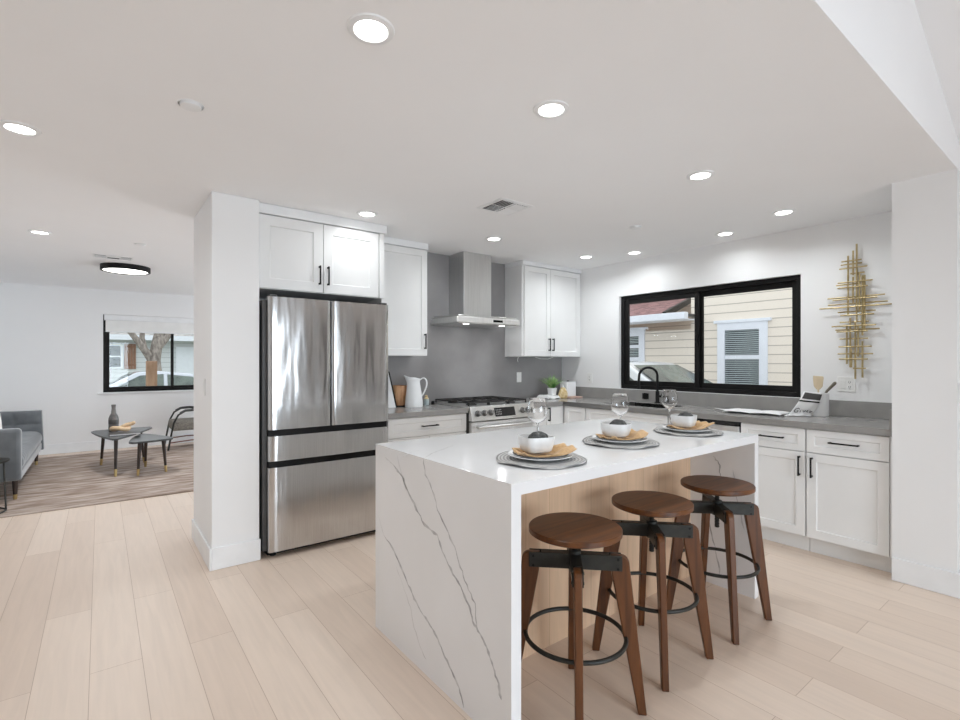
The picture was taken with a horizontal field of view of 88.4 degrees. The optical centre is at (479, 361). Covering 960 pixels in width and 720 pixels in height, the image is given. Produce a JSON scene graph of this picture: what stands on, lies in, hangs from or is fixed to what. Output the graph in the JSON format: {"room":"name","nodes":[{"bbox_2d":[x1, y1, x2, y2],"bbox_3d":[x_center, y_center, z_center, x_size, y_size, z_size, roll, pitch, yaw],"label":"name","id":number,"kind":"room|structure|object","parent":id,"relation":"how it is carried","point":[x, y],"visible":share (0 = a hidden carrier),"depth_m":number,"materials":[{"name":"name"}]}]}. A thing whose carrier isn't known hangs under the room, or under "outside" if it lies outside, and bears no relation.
{"room":"kitchen","nodes":[
{"label":"kitchen","id":0,"kind":"room"},
{"bbox_2d":[0,282,193,444],"bbox_3d":[-4.697,0.122,8.404,6.305,2.435,0.150,0,0,-38],"label":"wall","id":1,"kind":"structure","parent":0,"point":[51,337],"depth_m":7.27,"materials":[{"name":"paint"}]},
{"bbox_2d":[38,433,193,454],"bbox_3d":[-4.647,1.269,8.339,6.305,0.142,0.014,0,0,-38],"label":"baseboard","id":2,"kind":"structure","parent":1,"relation":"attached to","point":[122,443],"depth_m":7.42,"materials":[{"name":"paint"}]},
{"bbox_2d":[97,390,193,393],"bbox_3d":[-4.981,0.482,8.101,2.054,0.025,0.085,0,0,-38],"label":"trim","id":3,"kind":"structure","parent":1,"relation":"attached to","point":[164,390],"depth_m":7.80,"materials":[{"name":"paint"}]},
{"bbox_2d":[103,314,193,391],"bbox_3d":[-5.028,-0.126,8.162,1.914,1.192,0.070,0,0,-38],"label":"window","id":4,"kind":"structure","parent":1,"relation":"in","point":[106,388],"depth_m":7.73,"materials":[{"name":"black metal"}]},
{"bbox_2d":[104,314,193,333],"bbox_3d":[-4.992,-0.588,8.116,1.890,0.265,0.043,0,0,-38],"label":"roller blind","id":5,"kind":"object","parent":4,"relation":"attached to","point":[114,323],"visible":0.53,"depth_m":7.87,"materials":[{"name":"fabric"}]},
{"bbox_2d":[194,191,265,548],"bbox_3d":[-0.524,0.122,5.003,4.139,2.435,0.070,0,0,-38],"label":"wall","id":6,"kind":"structure","parent":0,"point":[194,217],"depth_m":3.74,"materials":[{"name":"paint"}]},
{"bbox_2d":[192,519,260,570],"bbox_3d":[-1.839,1.269,3.548,0.308,0.142,0.774,0,0,-38],"label":"baseboard","id":7,"kind":"structure","parent":6,"relation":"attached to","point":[226,556],"depth_m":3.26,"materials":[{"name":"paint"}]},
{"bbox_2d":[259,202,386,303],"bbox_3d":[-1.317,0.123,3.916,0.972,2.434,0.642,0,0,-38],"label":"upper cabinet","id":8,"kind":"object","parent":6,"relation":"attached to","point":[303,254],"visible":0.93,"depth_m":3.66,"materials":[{"name":"paint"}]},
{"bbox_2d":[384,236,427,355],"bbox_3d":[-0.794,-0.574,4.514,0.588,1.041,0.332,0,0,-38],"label":"upper cabinet","id":9,"kind":"object","parent":6,"relation":"attached to","point":[405,261],"visible":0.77,"depth_m":4.46,"materials":[{"name":"paint"}]},
{"bbox_2d":[388,252,561,403],"bbox_3d":[-0.070,-0.177,5.295,2.721,1.834,0.020,0,0,-38],"label":"backsplash slab","id":10,"kind":"structure","parent":6,"relation":"attached to","point":[459,362],"depth_m":5.23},
{"bbox_2d":[431,251,519,327],"bbox_3d":[-0.042,-0.728,5.015,0.786,0.733,0.456,0,0,-38],"label":"range hood","id":11,"kind":"object","parent":6,"relation":"attached to","point":[469,272],"visible":1,"depth_m":4.97,"materials":[{"name":"metal"}]},
{"bbox_2d":[505,260,581,356],"bbox_3d":[0.754,-0.576,5.706,0.951,1.037,0.332,0,0,-38],"label":"upper cabinet","id":12,"kind":"object","parent":6,"relation":"attached to","point":[545,298],"visible":1,"depth_m":5.52,"materials":[{"name":"paint"}]},
{"bbox_2d":[0,0,959,295],"bbox_3d":[-1.989,-1.145,4.885,6.605,0.100,9.032,0,0,-38],"label":"ceiling","id":13,"kind":"structure","parent":0,"point":[790,104],"depth_m":2.24,"materials":[{"name":"paint"}]},
{"bbox_2d":[0,120,41,135],"bbox_3d":[-2.156,-1.091,2.314,0.156,0.008,0.156,0,0,-38],"label":"recessed light","id":14,"kind":"object","parent":13,"relation":"in","point":[16,127],"visible":1,"depth_m":2.31,"materials":[{"name":"white plastic"}]},
{"bbox_2d":[27,230,51,234],"bbox_3d":[-3.718,-1.091,4.171,0.156,0.008,0.156,0,0,-38],"label":"recessed light","id":15,"kind":"object","parent":13,"relation":"in","point":[31,231],"visible":1,"depth_m":4.17,"materials":[{"name":"white"}]},
{"bbox_2d":[93,254,132,260],"bbox_3d":[-3.840,-1.091,5.171,0.340,0.009,0.180,0,0,-38],"label":"ceiling vent","id":16,"kind":"object","parent":13,"relation":"in","point":[94,255],"visible":1,"depth_m":5.17,"materials":[{"name":"metal"}]},
{"bbox_2d":[100,262,150,274],"bbox_3d":[-4.082,-1.064,5.691,0.476,0.062,0.476,0,0,-38],"label":"flush ceiling light","id":17,"kind":"object","parent":13,"relation":"attached to","point":[118,268],"visible":1,"depth_m":5.58,"materials":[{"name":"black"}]},
{"bbox_2d":[103,268,147,273],"bbox_3d":[-4.082,-1.054,5.691,0.428,0.042,0.428,0,0,-38],"label":"diffuser","id":18,"kind":"object","parent":17,"relation":"attached to","point":[111,270],"depth_m":5.66,"materials":[{"name":"white"}]},
{"bbox_2d":[177,99,203,111],"bbox_3d":[-1.232,-1.089,2.105,0.100,0.013,0.100,0,0,-38],"label":"smoke detector","id":19,"kind":"object","parent":13,"relation":"attached to","point":[187,104],"visible":1,"depth_m":2.09,"materials":[{"name":"paint"}]},
{"bbox_2d":[356,210,377,216],"bbox_3d":[-0.835,-1.091,3.654,0.156,0.008,0.156,0,0,-38],"label":"recessed light","id":20,"kind":"object","parent":13,"relation":"in","point":[364,213],"visible":1,"depth_m":3.64,"materials":[{"name":"white"}]},
{"bbox_2d":[346,12,394,44],"bbox_3d":[-0.359,-1.091,1.626,0.156,0.008,0.156,0,0,-38],"label":"recessed light","id":21,"kind":"object","parent":13,"relation":"in","point":[367,28],"visible":1,"depth_m":1.62,"materials":[{"name":"paint"}]},
{"bbox_2d":[477,197,533,215],"bbox_3d":[0.177,-1.088,3.493,0.300,0.014,0.280,0,0,-38],"label":"ceiling vent","id":22,"kind":"object","parent":13,"relation":"in","point":[504,206],"visible":1,"depth_m":3.47,"materials":[{"name":"paint"}]},
{"bbox_2d":[533,99,568,118],"bbox_3d":[0.308,-1.091,2.140,0.156,0.008,0.156,0,0,-38],"label":"recessed light","id":23,"kind":"object","parent":13,"relation":"in","point":[553,108],"visible":1,"depth_m":2.13,"materials":[{"name":"white plastic"}]},
{"bbox_2d":[686,170,714,180],"bbox_3d":[1.294,-1.091,2.898,0.156,0.008,0.156,0,0,-38],"label":"recessed light","id":24,"kind":"object","parent":13,"relation":"in","point":[702,174],"visible":1,"depth_m":2.89,"materials":[{"name":"white"}]},
{"bbox_2d":[715,231,734,235],"bbox_3d":[2.094,-1.091,4.220,0.156,0.008,0.156,0,0,-38],"label":"recessed light","id":25,"kind":"object","parent":13,"relation":"in","point":[725,233],"visible":1,"depth_m":4.21,"materials":[{"name":"white"}]},
{"bbox_2d":[771,209,795,215],"bbox_3d":[2.222,-1.091,3.612,0.156,0.008,0.156,0,0,-38],"label":"recessed light","id":26,"kind":"object","parent":13,"relation":"in","point":[783,211],"visible":1,"depth_m":3.61,"materials":[{"name":"white"}]},
{"bbox_2d":[0,442,959,719],"bbox_3d":[-0.353,1.400,3.041,6.950,0.120,13.950,0,0,-38],"label":"floor","id":27,"kind":"structure","parent":0,"point":[109,611],"depth_m":2.32,"materials":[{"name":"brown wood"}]},
{"bbox_2d":[0,444,193,517],"bbox_3d":[-4.008,1.334,6.357,4.400,0.012,3.275,0,0,-38],"label":"area rug","id":28,"kind":"object","parent":27,"relation":"on","point":[78,480],"visible":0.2,"depth_m":5.51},
{"bbox_2d":[0,457,9,513],"bbox_3d":[-4.347,1.098,4.289,0.380,0.457,0.380,0,0,-38],"label":"side table","id":29,"kind":"object","parent":28,"relation":"on","point":[3,460],"visible":1,"depth_m":4.39,"materials":[{"name":"black metal"}]},
{"bbox_2d":[0,410,43,499],"bbox_3d":[-5.424,0.979,5.327,0.940,0.698,2.220,0,0,-38],"label":"sofa","id":30,"kind":"object","parent":28,"relation":"on","point":[22,432],"visible":1,"depth_m":5.22,"materials":[{"name":"grey fabric"}]},
{"bbox_2d":[22,431,41,466],"bbox_3d":[-5.369,0.968,5.362,0.790,0.166,1.983,0,0,-38],"label":"seat cushion","id":31,"kind":"object","parent":30,"relation":"on","point":[31,440],"depth_m":5.64,"materials":[{"name":"grey fabric"}]},
{"bbox_2d":[91,427,151,476],"bbox_3d":[-4.441,1.108,6.155,0.652,0.439,1.072,0,0,-38],"label":"coffee table","id":32,"kind":"object","parent":28,"relation":"on","point":[104,434],"visible":0.83,"depth_m":6.10,"materials":[{"name":"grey wood"}]},
{"bbox_2d":[108,404,118,431],"bbox_3d":[-4.625,0.715,6.232,0.109,0.345,0.109,0,0,-38],"label":"bottle vase","id":33,"kind":"object","parent":32,"relation":"on","point":[113,420],"visible":0.87,"depth_m":6.20,"materials":[{"name":"grey ceramic"}]},
{"bbox_2d":[109,421,135,431],"bbox_3d":[-4.446,0.805,6.143,0.266,0.122,0.151,0,0,-38],"label":"knot","id":34,"kind":"object","parent":32,"relation":"on","point":[127,426],"visible":1,"depth_m":6.12,"materials":[{"name":"brown wood"}]},
{"bbox_2d":[109,430,140,435],"bbox_3d":[-4.335,0.876,6.027,0.306,0.023,0.208,0,0,-38],"label":"book","id":35,"kind":"object","parent":32,"relation":"on","point":[138,431],"visible":1,"depth_m":5.99,"materials":[{"name":"paper"}]},
{"bbox_2d":[129,433,172,475],"bbox_3d":[-4.034,1.122,6.033,0.450,0.408,0.767,0,0,-38],"label":"coffee table","id":36,"kind":"object","parent":28,"relation":"on","point":[139,439],"visible":1,"depth_m":5.92,"materials":[{"name":"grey wood"}]},
{"bbox_2d":[165,406,193,450],"bbox_3d":[-4.447,0.902,7.795,0.882,0.848,0.575,0,0,-38],"label":"armchair","id":37,"kind":"object","parent":28,"relation":"on","point":[177,424],"visible":0.41,"depth_m":7.48,"materials":[{"name":"black metal"}]},
{"bbox_2d":[168,417,193,430],"bbox_3d":[-4.498,0.970,7.756,0.630,0.140,0.520,0,0,-38],"label":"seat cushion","id":38,"kind":"object","parent":37,"relation":"on","point":[179,424],"depth_m":7.48,"materials":[{"name":"grey fabric"}]},
{"bbox_2d":[259,294,387,555],"bbox_3d":[-1.295,0.440,3.873,0.923,1.800,0.721,0,0,-38],"label":"refrigerator","id":39,"kind":"object","parent":27,"relation":"on","point":[323,364],"visible":0.85,"depth_m":3.53,"materials":[{"name":"metal"}]},
{"bbox_2d":[387,413,465,441],"bbox_3d":[-0.609,0.902,4.462,0.787,0.876,0.642,0,0,-38],"label":"base cabinet","id":40,"kind":"object","parent":27,"relation":"on","point":[399,429],"visible":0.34,"depth_m":4.21,"materials":[{"name":"paint"}]},
{"bbox_2d":[388,403,467,418],"bbox_3d":[-0.624,0.442,4.460,0.821,0.044,0.630,0,0,-38],"label":"countertop","id":41,"kind":"structure","parent":40,"relation":"on","point":[437,409],"depth_m":4.29,"materials":[{"name":"grey stone"}]},
{"bbox_2d":[388,372,396,407],"bbox_3d":[-0.856,0.257,4.541,0.122,0.324,0.166,0,0,-38],"label":"framed board","id":42,"kind":"object","parent":41,"relation":"on","point":[391,397],"visible":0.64,"depth_m":4.54,"materials":[{"name":"white ceramic"}]},
{"bbox_2d":[393,385,406,406],"bbox_3d":[-0.756,0.322,4.648,0.144,0.194,0.144,0,0,-38],"label":"crock","id":43,"kind":"object","parent":41,"relation":"on","point":[399,390],"visible":0.68,"depth_m":4.59,"materials":[{"name":"brown wood"}]},
{"bbox_2d":[404,375,427,407],"bbox_3d":[-0.606,0.273,4.587,0.187,0.296,0.168,0,0,-38],"label":"pitcher","id":44,"kind":"object","parent":41,"relation":"on","point":[413,399],"visible":1,"depth_m":4.53,"materials":[{"name":"white ceramic"}]},
{"bbox_2d":[435,396,533,433],"bbox_3d":[0.040,0.857,4.908,0.778,0.967,0.725,0,0,-38],"label":"gas range","id":45,"kind":"object","parent":27,"relation":"on","point":[485,413],"visible":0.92,"depth_m":4.67,"materials":[{"name":"metal"}]},
{"bbox_2d":[435,400,528,410],"bbox_3d":[0.011,0.427,4.947,0.778,0.036,0.628,0,0,-38],"label":"cooktop","id":46,"kind":"object","parent":45,"relation":"in","point":[516,404],"depth_m":4.71,"materials":[{"name":"metal"}]},
{"bbox_2d":[533,406,562,425],"bbox_3d":[0.523,0.902,5.332,0.497,0.876,0.642,0,0,-38],"label":"base cabinet","id":47,"kind":"object","parent":27,"relation":"on","point":[555,413],"visible":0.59,"depth_m":5.16,"materials":[{"name":"paint"}]},
{"bbox_2d":[376,418,757,719],"bbox_3d":[0.495,0.878,2.646,1.932,0.924,1.065,0,0,-38],"label":"kitchen island","id":48,"kind":"object","parent":27,"relation":"on","point":[453,520],"visible":0.84,"depth_m":2.20,"materials":[{"name":"white stone"}]},
{"bbox_2d":[376,418,757,496],"bbox_3d":[0.503,0.437,2.636,1.932,0.043,1.041,0,0,-38],"label":"island countertop","id":49,"kind":"structure","parent":48,"relation":"on","point":[470,458],"depth_m":2.28,"materials":[{"name":"white stone"}]},
{"bbox_2d":[527,398,547,430],"bbox_3d":[0.287,0.299,2.462,0.102,0.233,0.102,0,0,-38],"label":"wine glass","id":50,"kind":"object","parent":49,"relation":"on","point":[537,411],"visible":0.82,"depth_m":2.42,"materials":[{"name":"white"}]},
{"bbox_2d":[496,451,586,468],"bbox_3d":[0.255,0.408,2.090,0.386,0.012,0.383,0,0,-38],"label":"placemat","id":51,"kind":"object","parent":49,"relation":"on","point":[504,458],"visible":0.43,"depth_m":2.00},
{"bbox_2d":[508,450,573,460],"bbox_3d":[0.256,0.399,2.094,0.278,0.020,0.278,0,0,-38],"label":"dinner plate","id":52,"kind":"object","parent":51,"relation":"on","point":[510,453],"visible":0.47,"depth_m":2.03,"materials":[{"name":"white ceramic"}]},
{"bbox_2d":[513,452,567,458],"bbox_3d":[0.256,0.393,2.094,0.236,0.016,0.236,0,0,-38],"label":"salad plate","id":53,"kind":"object","parent":52,"relation":"on","point":[513,452],"visible":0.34,"depth_m":2.00,"materials":[{"name":"white ceramic"}]},
{"bbox_2d":[512,443,576,457],"bbox_3d":[0.269,0.374,2.085,0.246,0.042,0.196,0,0,-20],"label":"napkin","id":54,"kind":"object","parent":53,"relation":"on","point":[560,449],"visible":0.88,"depth_m":2.06,"materials":[{"name":"beige fabric"}]},
{"bbox_2d":[518,434,554,452],"bbox_3d":[0.237,0.347,2.094,0.132,0.065,0.132,0,0,-21],"label":"bowl","id":55,"kind":"object","parent":54,"relation":"on","point":[530,445],"visible":0.94,"depth_m":2.04,"materials":[{"name":"white ceramic"}]},
{"bbox_2d":[528,431,547,437],"bbox_3d":[0.249,0.336,2.095,0.093,0.078,0.094,0,0,-38],"label":"ball","id":56,"kind":"object","parent":55,"relation":"in","point":[539,434],"visible":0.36,"depth_m":2.07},
{"bbox_2d":[611,393,628,419],"bbox_3d":[0.799,0.299,2.817,0.102,0.233,0.102,0,0,-38],"label":"wine glass","id":57,"kind":"object","parent":49,"relation":"on","point":[619,401],"visible":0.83,"depth_m":2.78,"materials":[{"name":"white"}]},
{"bbox_2d":[582,435,659,448],"bbox_3d":[0.713,0.408,2.525,0.383,0.012,0.386,0,0,-22],"label":"placemat","id":58,"kind":"object","parent":49,"relation":"on","point":[588,440],"visible":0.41,"depth_m":2.44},
{"bbox_2d":[592,435,647,443],"bbox_3d":[0.716,0.399,2.532,0.278,0.020,0.278,0,0,-38],"label":"dinner plate","id":59,"kind":"object","parent":58,"relation":"on","point":[593,436],"visible":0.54,"depth_m":2.46,"materials":[{"name":"white ceramic"}]},
{"bbox_2d":[596,436,643,441],"bbox_3d":[0.716,0.393,2.532,0.236,0.016,0.236,0,0,-38],"label":"salad plate","id":60,"kind":"object","parent":59,"relation":"on","point":[596,436],"visible":0.36,"depth_m":2.45,"materials":[{"name":"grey ceramic"}]},
{"bbox_2d":[595,428,648,439],"bbox_3d":[0.730,0.374,2.526,0.246,0.042,0.196,0,0,-34],"label":"napkin","id":61,"kind":"object","parent":60,"relation":"on","point":[633,435],"visible":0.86,"depth_m":2.52,"materials":[{"name":"beige fabric"}]},
{"bbox_2d":[600,421,630,436],"bbox_3d":[0.697,0.347,2.533,0.148,0.065,0.148,0,0,32],"label":"bowl","id":62,"kind":"object","parent":61,"relation":"on","point":[610,430],"visible":0.94,"depth_m":2.47,"materials":[{"name":"white ceramic"}]},
{"bbox_2d":[609,419,626,424],"bbox_3d":[0.709,0.335,2.535,0.094,0.079,0.090,0,0,-38],"label":"ball","id":63,"kind":"object","parent":62,"relation":"in","point":[615,421],"visible":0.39,"depth_m":2.51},
{"bbox_2d":[661,389,677,424],"bbox_3d":[1.234,0.299,3.214,0.102,0.233,0.102,0,0,-38],"label":"wine glass","id":64,"kind":"object","parent":49,"relation":"on","point":[669,398],"visible":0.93,"depth_m":3.18,"materials":[{"name":"white"}]},
{"bbox_2d":[661,389,677,408],"bbox_3d":[1.234,0.245,3.214,0.102,0.126,0.102,0,0,-38],"label":"bowl","id":65,"kind":"object","parent":64,"relation":"on","point":[669,398],"depth_m":3.18,"materials":[{"name":"clear glass"}]},
{"bbox_2d":[653,426,723,436],"bbox_3d":[1.220,0.408,2.899,0.386,0.012,0.383,0,0,-7],"label":"placemat","id":66,"kind":"object","parent":49,"relation":"on","point":[661,429],"visible":0.49,"depth_m":2.82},
{"bbox_2d":[662,425,712,432],"bbox_3d":[1.221,0.399,2.910,0.278,0.020,0.278,0,0,-38],"label":"dinner plate","id":67,"kind":"object","parent":66,"relation":"on","point":[664,426],"visible":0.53,"depth_m":2.83,"materials":[{"name":"white ceramic"}]},
{"bbox_2d":[666,426,708,430],"bbox_3d":[1.221,0.393,2.910,0.236,0.016,0.236,0,0,-38],"label":"salad plate","id":68,"kind":"object","parent":67,"relation":"on","point":[706,428],"visible":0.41,"depth_m":2.82,"materials":[{"name":"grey ceramic"}]},
{"bbox_2d":[667,421,713,429],"bbox_3d":[1.230,0.374,2.909,0.246,0.042,0.200,0,0,-11],"label":"napkin","id":69,"kind":"object","parent":68,"relation":"on","point":[699,425],"visible":0.83,"depth_m":2.89,"materials":[{"name":"beige fabric"}]},
{"bbox_2d":[670,414,696,426],"bbox_3d":[1.201,0.347,2.910,0.136,0.065,0.136,0,0,40],"label":"bowl","id":70,"kind":"object","parent":69,"relation":"on","point":[679,421],"visible":0.97,"depth_m":2.86,"materials":[{"name":"white ceramic"}]},
{"bbox_2d":[563,406,585,422],"bbox_3d":[1.043,0.902,5.573,0.650,0.876,0.929,0,0,-38],"label":"base cabinet","id":71,"kind":"object","parent":27,"relation":"on","point":[570,413],"visible":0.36,"depth_m":5.14,"materials":[{"name":"paint"}]},
{"bbox_2d":[521,512,646,719],"bbox_3d":[0.368,0.989,1.913,0.403,0.703,0.403,0,0,-38],"label":"bar stool","id":72,"kind":"object","parent":27,"relation":"on","point":[573,531],"visible":0.98,"depth_m":1.88,"materials":[{"name":"brown wood"}]},
{"bbox_2d":[586,408,668,423],"bbox_3d":[1.593,0.902,4.830,0.684,0.876,0.912,0,0,-38],"label":"base cabinet","id":73,"kind":"object","parent":27,"relation":"on","point":[591,413],"visible":0.09,"depth_m":4.60,"materials":[{"name":"paint"}]},
{"bbox_2d":[592,490,713,691],"bbox_3d":[0.788,0.989,2.265,0.403,0.703,0.403,0,0,-38],"label":"bar stool","id":74,"kind":"object","parent":27,"relation":"on","point":[649,505],"visible":0.89,"depth_m":2.23,"materials":[{"name":"brown wood"}]},
{"bbox_2d":[670,417,741,432],"bbox_3d":[2.070,0.902,4.232,0.647,0.872,0.600,0,0,-38],"label":"dishwasher","id":75,"kind":"object","parent":27,"relation":"on","point":[730,426],"visible":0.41,"depth_m":3.89,"materials":[{"name":"metal"}]},
{"bbox_2d":[667,475,771,644],"bbox_3d":[1.247,0.989,2.597,0.403,0.703,0.403,0,0,-38],"label":"bar stool","id":76,"kind":"object","parent":27,"relation":"on","point":[708,485],"visible":0.95,"depth_m":2.56,"materials":[{"name":"brown wood"}]},
{"bbox_2d":[741,423,809,550],"bbox_3d":[2.380,0.902,3.807,0.684,0.876,0.441,0,0,-38],"label":"base cabinet","id":77,"kind":"object","parent":27,"relation":"on","point":[782,450],"visible":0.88,"depth_m":3.57,"materials":[{"name":"paint"}]},
{"bbox_2d":[807,429,891,572],"bbox_3d":[2.663,0.902,3.439,0.684,0.876,0.479,0,0,-38],"label":"base cabinet","id":78,"kind":"object","parent":27,"relation":"on","point":[849,475],"visible":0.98,"depth_m":3.25,"materials":[{"name":"paint"}]},
{"bbox_2d":[519,397,891,436],"bbox_3d":[1.605,0.442,4.448,1.141,0.044,3.368,0,0,-38],"label":"countertop","id":79,"kind":"structure","parent":78,"relation":"on","point":[871,426],"depth_m":3.78,"materials":[{"name":"grey stone"}]},
{"bbox_2d":[537,395,560,398],"bbox_3d":[0.776,0.401,5.632,0.227,0.041,0.223,0,0,-38],"label":"folded towel","id":80,"kind":"object","parent":79,"relation":"on","point":[538,396],"visible":0.97,"depth_m":5.58,"materials":[{"name":"fabric"}]},
{"bbox_2d":[543,374,564,394],"bbox_3d":[0.829,0.262,5.656,0.355,0.241,0.302,0,0,-38],"label":"potted plant","id":81,"kind":"object","parent":80,"relation":"on","point":[552,390],"visible":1,"depth_m":5.62,"materials":[{"name":"green plant"}]},
{"bbox_2d":[558,385,567,398],"bbox_3d":[0.949,0.341,5.645,0.106,0.156,0.106,0,0,-38],"label":"pear","id":82,"kind":"object","parent":79,"relation":"on","point":[563,394],"visible":0.99,"depth_m":5.61,"materials":[{"name":"yellow food"}]},
{"bbox_2d":[567,396,582,398],"bbox_3d":[1.036,0.411,5.762,0.220,0.016,0.260,0,0,-38],"label":"serving board","id":83,"kind":"object","parent":79,"relation":"on","point":[570,397],"visible":0.58,"depth_m":5.70,"materials":[{"name":"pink wood"}]},
{"bbox_2d":[560,380,575,395],"bbox_3d":[1.034,0.312,5.805,0.164,0.181,0.134,0,0,-38],"label":"canister","id":84,"kind":"object","parent":83,"relation":"on","point":[570,386],"visible":0.85,"depth_m":5.75,"materials":[{"name":"white ceramic"}]},
{"bbox_2d":[637,366,661,402],"bbox_3d":[1.719,0.234,5.001,0.247,0.372,0.101,0,0,16],"label":"kitchen faucet","id":85,"kind":"object","parent":79,"relation":"on","point":[657,395],"visible":0.91,"depth_m":4.99,"materials":[{"name":"metal"}]},
{"bbox_2d":[724,409,789,414],"bbox_3d":[2.249,0.406,4.021,0.300,0.016,0.420,0,0,-44],"label":"magazine","id":86,"kind":"object","parent":79,"relation":"on","point":[775,412],"visible":0.99,"depth_m":3.98,"materials":[{"name":"paper"}]},
{"bbox_2d":[785,392,822,415],"bbox_3d":[2.462,0.323,3.777,0.280,0.184,0.055,0,0,6],"label":"tea towel","id":87,"kind":"object","parent":79,"relation":"on","point":[808,403],"visible":1,"depth_m":3.77,"materials":[{"name":"fabric"}]},
{"bbox_2d":[813,392,828,416],"bbox_3d":[2.625,0.329,3.812,0.116,0.180,0.116,0,0,-38],"label":"utensil crock","id":88,"kind":"object","parent":79,"relation":"on","point":[822,410],"visible":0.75,"depth_m":3.76,"materials":[{"name":"white ceramic"}]},
{"bbox_2d":[813,376,823,391],"bbox_3d":[2.618,0.258,3.821,0.011,0.296,0.072,0,0,-38],"label":"spatula","id":89,"kind":"object","parent":88,"relation":"in","point":[817,380],"visible":0.81,"depth_m":3.82,"materials":[{"name":"brown wood"}]},
{"bbox_2d":[562,211,891,402],"bbox_3d":[2.133,0.122,4.820,0.150,2.435,3.602,0,0,-38],"label":"wall","id":90,"kind":"structure","parent":0,"point":[816,253],"depth_m":4.04,"materials":[{"name":"paint"}]},
{"bbox_2d":[621,275,800,397],"bbox_3d":[2.141,-0.211,4.802,0.070,1.018,1.790,0,0,-38],"label":"window","id":91,"kind":"structure","parent":90,"relation":"in","point":[794,282],"depth_m":4.79,"materials":[{"name":"black metal"}]},
{"bbox_2d":[576,386,891,418],"bbox_3d":[2.044,0.360,4.796,0.020,0.120,3.346,0,0,-38],"label":"backsplash strip","id":92,"kind":"object","parent":90,"relation":"attached to","point":[878,410],"visible":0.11,"depth_m":4.36,"materials":[{"name":"grey stone"}]},
{"bbox_2d":[837,377,854,391],"bbox_3d":[2.818,0.175,3.799,0.008,0.115,0.116,0,0,-38],"label":"wall outlet","id":93,"kind":"object","parent":90,"relation":"attached to","point":[844,384],"visible":1,"depth_m":3.80,"materials":[{"name":"plastic"}]},
{"bbox_2d":[819,244,891,378],"bbox_3d":[2.838,-0.378,3.733,0.058,1.018,0.454,0,0,-38],"label":"wall art","id":94,"kind":"object","parent":90,"relation":"attached to","point":[862,280],"visible":0.98,"depth_m":3.71,"materials":[{"name":"gold metal"}]},
{"bbox_2d":[840,0,959,153],"bbox_3d":[0.871,-1.692,1.450,6.950,1.195,0.100,0,0,-38],"label":"wall header","id":95,"kind":"structure","parent":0,"point":[894,27],"depth_m":2.14,"materials":[{"name":"paint"}]},
{"bbox_2d":[892,169,959,572],"bbox_3d":[2.898,0.122,3.132,0.697,2.435,0.294,0,0,-38],"label":"wall pillar","id":96,"kind":"structure","parent":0,"point":[925,209],"depth_m":2.91,"materials":[{"name":"paint"}]},
{"bbox_2d":[891,557,959,598],"bbox_3d":[3.034,1.269,3.227,1.056,0.142,0.307,0,0,-38],"label":"baseboard","id":97,"kind":"structure","parent":96,"relation":"attached to","point":[934,579],"depth_m":2.90,"materials":[{"name":"paint"}]},
{"bbox_2d":[914,0,959,143],"bbox_3d":[2.371,-1.561,-0.499,6.950,1.458,5.018,0,0,-38],"label":"vault","id":98,"kind":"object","parent":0,"point":[940,19],"depth_m":2.35,"materials":[{"name":"paint"}]},
{"label":"outside","id":99,"kind":"structure","parent":0,"visible":0},
{"bbox_3d":[-14.972,1.700,26.017,52.000,0.120,20.500,0,0,-38],"label":"ground","id":100,"kind":"structure","parent":99,"visible":0},
{"bbox_2d":[128,333,170,370],"bbox_3d":[-11.061,-0.915,16.490,0.678,5.110,2.386,0,0,29],"label":"street tree","id":101,"kind":"object","parent":100,"relation":"on","point":[159,340],"visible":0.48,"depth_m":16.45,"materials":[{"name":"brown plant"}]},
{"bbox_2d":[109,332,193,381],"bbox_3d":[-14.069,-0.570,21.564,24.800,4.420,4.660,0,0,-38],"label":"house","id":102,"kind":"structure","parent":100,"relation":"on","point":[125,357],"depth_m":19.74,"materials":[{"name":"grey"}]},
{"bbox_2d":[124,344,135,368],"bbox_3d":[-13.868,-0.205,19.564,0.389,0.995,0.055,0,0,-38],"label":"shutter","id":103,"kind":"object","parent":102,"relation":"hanging from","point":[129,349],"depth_m":19.55,"materials":[{"name":"brown wood"}]},
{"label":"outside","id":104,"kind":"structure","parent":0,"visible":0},
{"bbox_3d":[-7.014,1.730,15.675,52.000,0.060,5.600,0,0,-38],"label":"road","id":105,"kind":"object","parent":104,"visible":0},
{"bbox_2d":[109,371,193,386],"bbox_3d":[-9.079,0.975,13.455,4.420,1.450,1.980,0,0,-38],"label":"parked car","id":106,"kind":"object","parent":105,"relation":"on","point":[138,378],"visible":0.16,"depth_m":13.05,"materials":[{"name":"silver paint"}]},
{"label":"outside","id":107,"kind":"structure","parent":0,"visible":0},
{"bbox_3d":[-4.011,1.700,11.771,52.000,0.120,4.250,0,0,-38],"label":"ground","id":108,"kind":"structure","parent":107,"visible":0},
{"bbox_2d":[146,361,156,385],"bbox_3d":[-7.219,0.813,10.848,0.200,1.653,0.200,0,0,-38],"label":"porch post","id":109,"kind":"object","parent":108,"relation":"on","point":[151,366],"visible":0.44,"depth_m":10.76,"materials":[{"name":"brown wood"}]},
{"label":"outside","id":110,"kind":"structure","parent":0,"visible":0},
{"bbox_3d":[18.329,1.600,12.842,35.285,0.120,26.000,0,0,-38],"label":"ground","id":111,"kind":"structure","parent":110,"visible":0},
{"bbox_2d":[630,361,711,382],"bbox_3d":[2.384,0.715,7.561,1.980,1.450,4.420,0,0,-38],"label":"parked car","id":112,"kind":"object","parent":111,"relation":"on","point":[668,372],"visible":0.02,"depth_m":7.05,"materials":[{"name":"white paint"}]},
{"bbox_2d":[630,288,791,385],"bbox_3d":[5.300,-1.360,9.125,2.870,5.800,20.000,0,0,-38],"label":"neighbor house","id":113,"kind":"structure","parent":111,"relation":"on","point":[748,335],"depth_m":8.74,"materials":[{"name":"beige wood"}]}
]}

